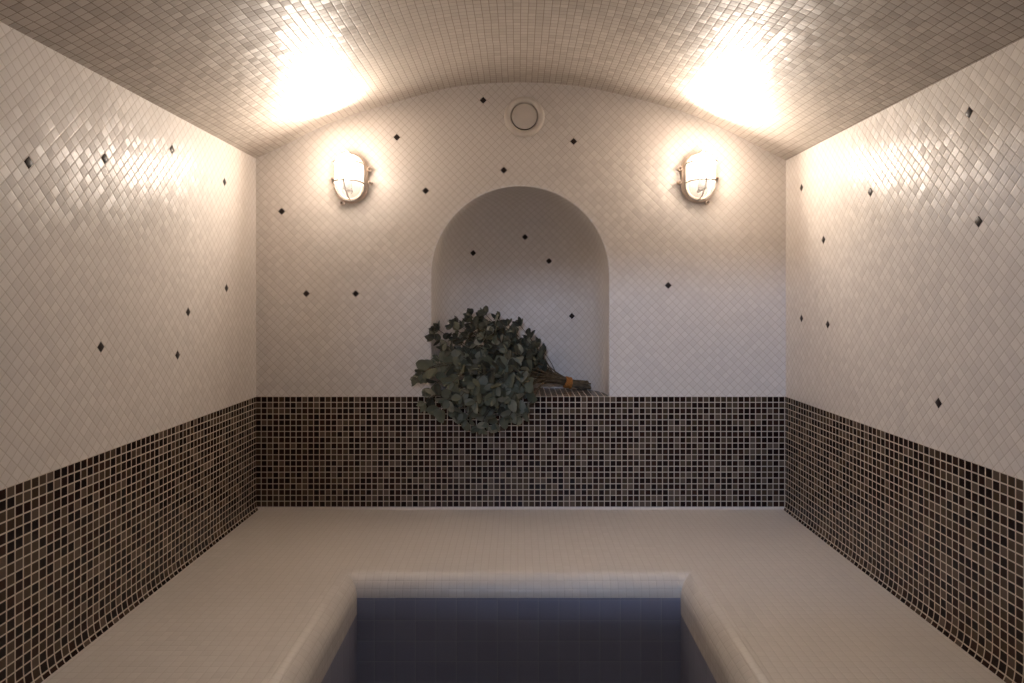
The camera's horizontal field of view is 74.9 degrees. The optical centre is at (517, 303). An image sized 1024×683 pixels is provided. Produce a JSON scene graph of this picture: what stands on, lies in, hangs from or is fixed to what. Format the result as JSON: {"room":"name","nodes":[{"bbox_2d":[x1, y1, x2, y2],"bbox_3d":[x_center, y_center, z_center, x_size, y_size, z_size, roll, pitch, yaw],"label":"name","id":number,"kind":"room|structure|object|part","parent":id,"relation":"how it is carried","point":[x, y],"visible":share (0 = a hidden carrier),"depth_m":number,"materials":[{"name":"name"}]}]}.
{"room":"spa","nodes":[
{"label":"spa","id":0,"kind":"room"},
{"bbox_2d":[0,22,257,682],"bbox_3d":[-0.979,0.349,1.030,0.014,1.788,2.961,0,0,0],"label":"wall","id":1,"kind":"structure","parent":0,"point":[128,227],"depth_m":1.61,"materials":[{"name":"beige tile"}]},
{"bbox_2d":[0,0,1023,159],"bbox_3d":[0.011,-0.674,1.030,1.992,0.314,2.961,0,0,0],"label":"ceiling","id":2,"kind":"structure","parent":0,"point":[784,77],"depth_m":1.85,"materials":[{"name":"beige tile"}]},
{"bbox_2d":[256,82,785,508],"bbox_3d":[0.011,0.206,2.640,1.992,2.074,0.261,0,0,0],"label":"wall","id":3,"kind":"structure","parent":0,"point":[672,307],"depth_m":2.51,"materials":[{"name":"beige tile"}]},
{"bbox_2d":[331,151,372,204],"bbox_3d":[-0.623,-0.465,2.447,0.153,0.193,0.126,0,0,0],"label":"lamp","id":4,"kind":"object","parent":3,"relation":"attached to","point":[350,181],"visible":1,"depth_m":2.48,"materials":[{"name":"glass"}]},
{"bbox_3d":[-0.624,-0.468,2.438,0.089,0.159,0.093,0,0,0],"label":"glass globe","id":5,"kind":"part","parent":4,"relation":"part of"},
{"bbox_3d":[-0.624,-0.494,2.445,0.052,0.079,0.056,0,0,0],"label":"bulb","id":6,"kind":"part","parent":4,"relation":"part of","materials":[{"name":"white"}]},
{"bbox_2d":[343,180,352,192],"bbox_3d":[-0.624,-0.433,2.462,0.034,0.043,0.071,0,0,0],"label":"socket","id":7,"kind":"object","parent":4,"relation":"attached to","point":[348,184],"depth_m":2.43,"materials":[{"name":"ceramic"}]},
{"bbox_2d":[409,305,590,434],"bbox_3d":[-0.038,0.246,2.519,0.733,0.478,0.332,0,0,-15],"label":"bunch","id":8,"kind":"object","parent":3,"relation":"in","point":[497,375],"visible":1,"depth_m":2.46,"materials":[{"name":"green plant"}]},
{"bbox_3d":[0.009,0.350,2.641,0.674,0.001,0.260,0,0,0],"label":"niche sill","id":9,"kind":"part","parent":3,"relation":"part of","materials":[{"name":"beige tile"}]},
{"bbox_2d":[504,96,544,136],"bbox_3d":[0.024,-0.700,2.500,0.152,0.152,0.021,0,0,0],"label":"valve","id":10,"kind":"object","parent":3,"relation":"attached to","point":[525,111],"visible":1,"depth_m":2.50,"materials":[{"name":"beige plastic"}]},
{"bbox_2d":[677,150,718,204],"bbox_3d":[0.673,-0.467,2.447,0.153,0.193,0.126,0,0,0],"label":"lamp","id":11,"kind":"object","parent":3,"relation":"attached to","point":[698,180],"visible":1,"depth_m":2.48,"materials":[{"name":"glass"}]},
{"bbox_2d":[697,178,706,192],"bbox_3d":[0.675,-0.435,2.462,0.034,0.043,0.071,0,0,0],"label":"socket","id":12,"kind":"object","parent":11,"relation":"attached to","point":[700,183],"depth_m":2.43,"materials":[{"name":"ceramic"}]},
{"bbox_3d":[0.675,-0.496,2.445,0.052,0.079,0.056,0,0,0],"label":"bulb","id":13,"kind":"part","parent":11,"relation":"part of","materials":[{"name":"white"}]},
{"bbox_3d":[0.675,-0.470,2.438,0.089,0.159,0.093,0,0,0],"label":"glass globe","id":14,"kind":"part","parent":11,"relation":"part of"},
{"bbox_2d":[783,38,1023,682],"bbox_3d":[1.001,0.353,1.030,0.014,1.780,2.961,0,0,0],"label":"wall","id":15,"kind":"structure","parent":0,"point":[905,224],"depth_m":1.67,"materials":[{"name":"beige tile"}]},
{"label":"floor","id":16,"kind":"structure","parent":0,"visible":0},
{"bbox_2d":[41,507,1005,682],"bbox_3d":[0.011,1.003,1.032,1.967,0.478,2.953,0,0,0],"label":"tiled bench","id":17,"kind":"object","parent":16,"relation":"on","point":[289,594],"visible":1,"depth_m":1.89,"materials":[{"name":"beige tile"}]}
]}

